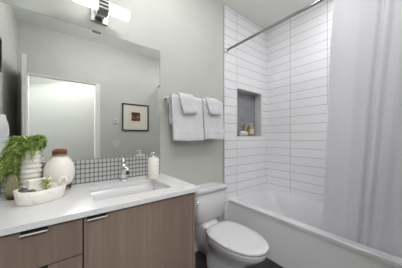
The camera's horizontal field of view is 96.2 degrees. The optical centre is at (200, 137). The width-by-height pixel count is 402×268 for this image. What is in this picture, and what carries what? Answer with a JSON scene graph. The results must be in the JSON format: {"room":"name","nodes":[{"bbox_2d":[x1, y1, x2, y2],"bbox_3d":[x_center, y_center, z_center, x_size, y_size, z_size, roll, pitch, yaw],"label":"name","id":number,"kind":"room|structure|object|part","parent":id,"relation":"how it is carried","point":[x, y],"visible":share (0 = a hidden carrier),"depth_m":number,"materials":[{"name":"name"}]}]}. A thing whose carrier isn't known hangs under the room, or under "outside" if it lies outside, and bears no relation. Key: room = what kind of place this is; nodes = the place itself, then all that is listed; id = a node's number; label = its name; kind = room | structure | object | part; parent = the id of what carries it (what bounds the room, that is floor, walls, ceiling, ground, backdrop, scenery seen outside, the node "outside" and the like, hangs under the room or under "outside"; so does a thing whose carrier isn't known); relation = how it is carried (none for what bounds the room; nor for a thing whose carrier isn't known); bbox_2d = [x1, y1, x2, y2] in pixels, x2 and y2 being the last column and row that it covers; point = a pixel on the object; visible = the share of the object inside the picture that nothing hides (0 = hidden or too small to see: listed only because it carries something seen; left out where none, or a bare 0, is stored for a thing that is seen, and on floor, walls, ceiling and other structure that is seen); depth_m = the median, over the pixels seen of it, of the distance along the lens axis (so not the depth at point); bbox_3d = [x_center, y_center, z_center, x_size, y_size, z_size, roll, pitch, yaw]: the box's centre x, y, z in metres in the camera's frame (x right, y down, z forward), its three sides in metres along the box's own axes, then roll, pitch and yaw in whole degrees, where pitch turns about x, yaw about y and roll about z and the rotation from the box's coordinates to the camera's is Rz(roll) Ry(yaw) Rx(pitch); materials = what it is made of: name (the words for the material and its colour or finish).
{"room":"bathroom","nodes":[
{"label":"bathroom","id":0,"kind":"room"},
{"bbox_2d":[18,149,41,187],"bbox_3d":[-0.949,0.188,1.002,0.098,0.248,0.098,0,0,-38],"label":"ribbed vase","id":1,"kind":"object","parent":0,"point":[31,169],"depth_m":0.96,"materials":[{"name":"beige ceramic"}]},
{"bbox_2d":[0,0,222,241],"bbox_3d":[-0.532,-0.177,1.496,1.889,2.615,0.120,0,0,-38],"label":"wall","id":2,"kind":"structure","parent":0,"point":[187,34],"depth_m":1.67,"materials":[{"name":"paint"}]},
{"bbox_2d":[0,155,159,193],"bbox_3d":[-0.796,0.233,1.211,1.118,0.158,0.008,0,0,-38],"label":"backsplash","id":3,"kind":"structure","parent":2,"relation":"attached to","point":[91,170],"depth_m":1.28,"materials":[{"name":"tile"}]},
{"bbox_2d":[0,1,159,161],"bbox_3d":[-0.797,-0.295,1.212,1.118,0.895,0.006,0,0,-38],"label":"wall mirror","id":4,"kind":"object","parent":2,"relation":"attached to","point":[89,93],"visible":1,"depth_m":1.19,"materials":[{"name":"clear glass"}]},
{"bbox_2d":[72,0,129,25],"bbox_3d":[-0.664,-0.864,1.207,0.327,0.122,0.176,0,0,-38],"label":"vanity light","id":5,"kind":"object","parent":2,"relation":"attached to","point":[100,10],"visible":1,"depth_m":1.19,"materials":[{"name":"white glass"}]},
{"bbox_3d":[-0.716,-0.852,1.115,0.133,0.068,0.068,0,0,-38],"label":"lamp shade","id":6,"kind":"part","parent":5,"relation":"part of","materials":[{"name":"white glass"}]},
{"bbox_3d":[-0.716,-0.864,1.268,0.106,0.122,0.016,0,0,-38],"label":"wall plate","id":7,"kind":"part","parent":5,"relation":"part of","materials":[{"name":"silver metal"}]},
{"bbox_3d":[-0.688,-0.865,1.232,0.054,0.080,0.068,0,0,-38],"label":"arm","id":8,"kind":"part","parent":5,"relation":"part of","materials":[{"name":"silver metal"}]},
{"bbox_3d":[-0.561,-0.852,1.233,0.132,0.068,0.068,0,0,-38],"label":"lamp shade","id":9,"kind":"part","parent":5,"relation":"part of","materials":[{"name":"white glass"}]},
{"bbox_2d":[163,96,223,105],"bbox_3d":[-0.043,-0.338,1.743,0.671,0.036,0.082,0,0,-38],"label":"towel bar","id":10,"kind":"object","parent":2,"relation":"attached to","point":[164,97],"visible":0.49,"depth_m":1.55,"materials":[{"name":"silver metal"}]},
{"bbox_2d":[169,94,203,140],"bbox_3d":[-0.125,-0.168,1.633,0.333,0.409,0.088,0,0,-38],"label":"bath towel","id":11,"kind":"object","parent":10,"relation":"hanging from","point":[186,127],"visible":0.78,"depth_m":1.58,"materials":[{"name":"white fabric"}]},
{"bbox_2d":[176,92,196,113],"bbox_3d":[-0.136,-0.298,1.627,0.178,0.189,0.124,0,0,-38],"label":"hand towel","id":12,"kind":"object","parent":11,"relation":"on","point":[187,101],"visible":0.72,"depth_m":1.58,"materials":[{"name":"white fabric"}]},
{"bbox_2d":[202,99,224,139],"bbox_3d":[0.116,-0.173,1.819,0.273,0.399,0.088,0,0,-38],"label":"bath towel","id":13,"kind":"object","parent":10,"relation":"hanging from","point":[213,125],"visible":0.66,"depth_m":1.78,"materials":[{"name":"white fabric"}]},
{"bbox_2d":[202,97,220,114],"bbox_3d":[0.099,-0.306,1.807,0.180,0.172,0.126,0,0,-38],"label":"hand towel","id":14,"kind":"object","parent":13,"relation":"on","point":[213,107],"visible":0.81,"depth_m":1.76,"materials":[{"name":"white fabric"}]},
{"bbox_2d":[223,5,223,220],"bbox_3d":[0.257,-0.176,2.019,0.006,2.613,0.011,0,0,-38],"label":"trim","id":15,"kind":"structure","parent":2,"relation":"attached to","point":[223,5],"depth_m":2.02,"materials":[{"name":"silver metal"}]},
{"bbox_2d":[195,250,283,267],"bbox_3d":[0.351,1.180,1.033,2.925,0.100,2.090,0,0,-38],"label":"floor","id":16,"kind":"structure","parent":0,"point":[200,258],"depth_m":1.61,"materials":[{"name":"grey tile"}]},
{"bbox_2d":[0,192,194,267],"bbox_3d":[-0.632,0.735,0.995,1.117,0.790,0.548,0,0,-38],"label":"vanity cabinet","id":17,"kind":"object","parent":16,"relation":"on","point":[160,233],"visible":0.73,"depth_m":0.86,"materials":[{"name":"brown wood"}]},
{"bbox_3d":[-0.616,0.355,0.665,0.077,0.005,0.004,0,0,-38],"label":"edge pull","id":18,"kind":"part","parent":17,"relation":"part of","materials":[{"name":"silver metal"}]},
{"bbox_3d":[-0.636,0.423,0.690,0.304,0.153,0.018,0,0,-38],"label":"drawer","id":19,"kind":"part","parent":17,"relation":"part of","materials":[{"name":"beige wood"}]},
{"bbox_3d":[-0.636,0.635,0.690,0.304,0.260,0.018,0,0,-38],"label":"drawer","id":20,"kind":"part","parent":17,"relation":"part of","materials":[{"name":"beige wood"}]},
{"bbox_2d":[0,173,199,236],"bbox_3d":[-0.624,0.326,1.002,1.137,0.027,0.546,0,0,-38],"label":"countertop","id":21,"kind":"structure","parent":17,"relation":"on","point":[77,202],"depth_m":0.85,"materials":[{"name":"white stone"}]},
{"bbox_2d":[5,174,19,199],"bbox_3d":[-0.946,0.251,0.903,0.052,0.122,0.052,0,0,-38],"label":"glass bud vase","id":22,"kind":"object","parent":21,"relation":"on","point":[12,183],"visible":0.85,"depth_m":0.89,"materials":[{"name":"green glass"}]},
{"bbox_2d":[0,134,46,187],"bbox_3d":[-0.963,0.146,0.964,0.218,0.331,0.178,0,0,-38],"label":"potted fern","id":23,"kind":"object","parent":21,"relation":"on","point":[22,153],"visible":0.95,"depth_m":0.95,"materials":[{"name":"green plant"}]},
{"bbox_2d":[13,176,68,205],"bbox_3d":[-0.788,0.262,0.899,0.208,0.100,0.164,0,0,-38],"label":"planter","id":24,"kind":"object","parent":21,"relation":"on","point":[57,191],"visible":0.86,"depth_m":0.84,"materials":[{"name":"white ceramic"}]},
{"bbox_2d":[20,189,28,192],"bbox_3d":[-0.812,0.248,0.829,0.031,0.021,0.024,0,0,-38],"label":"pebble","id":25,"kind":"object","parent":24,"relation":"on","point":[22,190],"visible":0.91,"depth_m":0.82,"materials":[{"name":"grey stone"}]},
{"bbox_2d":[26,177,51,190],"bbox_3d":[-0.811,0.236,0.906,0.036,0.056,0.094,0,0,30],"label":"block","id":26,"kind":"object","parent":24,"relation":"in","point":[32,183],"visible":0.66,"depth_m":0.89,"materials":[{"name":"white stone"}]},
{"bbox_2d":[38,175,52,189],"bbox_3d":[-0.764,0.229,0.892,0.057,0.070,0.063,0,0,-19],"label":"sprig","id":27,"kind":"object","parent":24,"relation":"in","point":[46,178],"visible":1,"depth_m":0.89,"materials":[{"name":"green plant"}]},
{"bbox_3d":[-0.751,0.238,0.984,0.017,0.052,0.048,0,0,39],"label":"handle","id":28,"kind":"part","parent":24,"relation":"part of","materials":[{"name":"white ceramic"}]},
{"bbox_2d":[43,150,74,187],"bbox_3d":[-0.839,0.196,1.071,0.150,0.233,0.150,0,0,-38],"label":"round vase","id":29,"kind":"object","parent":21,"relation":"on","point":[59,165],"visible":0.7,"depth_m":1.03,"materials":[{"name":"beige ceramic"}]},
{"bbox_2d":[119,157,129,180],"bbox_3d":[-0.540,0.228,1.275,0.054,0.167,0.163,0,0,-38],"label":"sink faucet","id":30,"kind":"object","parent":21,"relation":"on","point":[125,170],"visible":1,"depth_m":1.28,"materials":[{"name":"silver metal"}]},
{"bbox_3d":[-0.524,0.220,1.255,0.028,0.036,0.106,0,0,-38],"label":"spout","id":31,"kind":"part","parent":30,"relation":"part of","materials":[{"name":"silver metal"}]},
{"bbox_2d":[90,182,164,200],"bbox_3d":[-0.438,0.402,1.117,0.437,0.125,0.304,0,0,-38],"label":"sink basin","id":32,"kind":"object","parent":21,"relation":"in","point":[133,189],"visible":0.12,"depth_m":1.23,"materials":[{"name":"white ceramic"}]},
{"bbox_2d":[148,152,158,178],"bbox_3d":[-0.360,0.212,1.363,0.079,0.198,0.079,0,0,-38],"label":"soap dispenser","id":33,"kind":"object","parent":21,"relation":"on","point":[153,161],"visible":1,"depth_m":1.33,"materials":[{"name":"beige ceramic"}]},
{"bbox_3d":[-0.285,0.691,0.959,0.571,0.688,0.018,0,0,-38],"label":"door","id":34,"kind":"part","parent":17,"relation":"part of","materials":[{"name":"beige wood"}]},
{"bbox_3d":[-0.203,0.735,1.340,0.017,0.790,0.523,0,0,-38],"label":"panel","id":35,"kind":"part","parent":17,"relation":"part of","materials":[{"name":"beige wood"}]},
{"bbox_2d":[195,181,268,267],"bbox_3d":[0.225,0.797,1.519,0.410,0.666,0.754,0,0,-38],"label":"toilet","id":36,"kind":"object","parent":16,"relation":"on","point":[225,244],"visible":0.96,"depth_m":1.48,"materials":[{"name":"white ceramic"}]},
{"bbox_3d":[0.060,0.641,1.744,0.372,0.267,0.180,0,0,-38],"label":"tank","id":37,"kind":"part","parent":36,"relation":"part of","materials":[{"name":"white ceramic"}]},
{"bbox_3d":[0.061,0.486,1.742,0.398,0.044,0.200,0,0,-38],"label":"tank lid","id":38,"kind":"part","parent":36,"relation":"part of","materials":[{"name":"white ceramic"}]},
{"bbox_3d":[0.254,0.970,1.439,0.338,0.320,0.568,0,0,-38],"label":"bowl","id":39,"kind":"part","parent":36,"relation":"part of","materials":[{"name":"white ceramic"}]},
{"bbox_3d":[0.281,0.776,1.403,0.358,0.024,0.502,0,0,-38],"label":"seat lid","id":40,"kind":"part","parent":36,"relation":"part of","materials":[{"name":"white plastic"}]},
{"bbox_3d":[0.282,0.801,1.403,0.356,0.016,0.495,0,0,-38],"label":"seat","id":41,"kind":"part","parent":36,"relation":"part of","materials":[{"name":"white plastic"}]},
{"bbox_2d":[229,188,401,267],"bbox_3d":[1.161,0.921,1.587,0.762,0.417,1.778,0,0,-38],"label":"bathtub","id":42,"kind":"object","parent":16,"relation":"on","point":[290,224],"visible":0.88,"depth_m":1.56,"materials":[{"name":"white ceramic"}]},
{"bbox_2d":[224,5,266,220],"bbox_3d":[0.580,-0.177,2.370,0.933,2.614,0.168,0,0,-38],"label":"tiled wall","id":43,"kind":"structure","parent":0,"point":[245,65],"depth_m":2.21,"materials":[{"name":"white tile"}]},
{"bbox_2d":[237,88,261,135],"bbox_3d":[0.585,-0.300,2.348,0.503,0.583,0.130,0,0,-38],"label":"wall niche","id":44,"kind":"object","parent":43,"relation":"in","point":[249,103],"visible":0.59,"depth_m":2.44,"materials":[{"name":"grey tile"}]},
{"bbox_2d":[239,131,247,135],"bbox_3d":[0.540,-0.046,2.274,0.140,0.061,0.062,0,0,-38],"label":"rolled washcloth","id":45,"kind":"object","parent":44,"relation":"in","point":[241,133],"visible":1,"depth_m":2.24,"materials":[{"name":"white fabric"}]},
{"bbox_2d":[248,123,253,135],"bbox_3d":[0.666,-0.098,2.391,0.073,0.168,0.073,0,0,-38],"label":"lotion bottle","id":46,"kind":"object","parent":44,"relation":"in","point":[251,128],"visible":0.92,"depth_m":2.36,"materials":[{"name":"brown plastic"}]},
{"bbox_2d":[216,0,325,30],"bbox_3d":[0.351,-1.535,1.033,2.925,0.100,2.090,0,0,-38],"label":"ceiling","id":47,"kind":"structure","parent":0,"point":[263,13],"depth_m":2.08,"materials":[{"name":"paint"}]},
{"bbox_2d":[267,0,332,201],"bbox_3d":[1.504,-0.177,1.850,0.100,2.615,1.782,0,0,-38],"label":"wall","id":48,"kind":"structure","parent":0,"point":[298,48],"depth_m":2.18,"materials":[{"name":"white tile"}]},
{"bbox_3d":[0.957,-0.177,0.244,2.725,2.615,0.100,0,0,-38],"label":"wall","id":49,"kind":"structure","parent":0,"visible":0},
{"bbox_2d":[224,0,323,52],"bbox_3d":[0.821,-0.975,1.326,0.060,0.060,1.781,0,0,-38],"label":"shower rod","id":50,"kind":"object","parent":49,"relation":"attached to","point":[226,50],"visible":1,"depth_m":1.54,"materials":[{"name":"silver metal"}]},
{"bbox_2d":[321,0,401,257],"bbox_3d":[1.162,-0.088,1.044,0.252,1.806,0.890,0,0,-38],"label":"shower curtain","id":51,"kind":"object","parent":50,"relation":"hanging from","point":[362,202],"visible":0.94,"depth_m":1.17,"materials":[{"name":"white fabric"}]}
]}

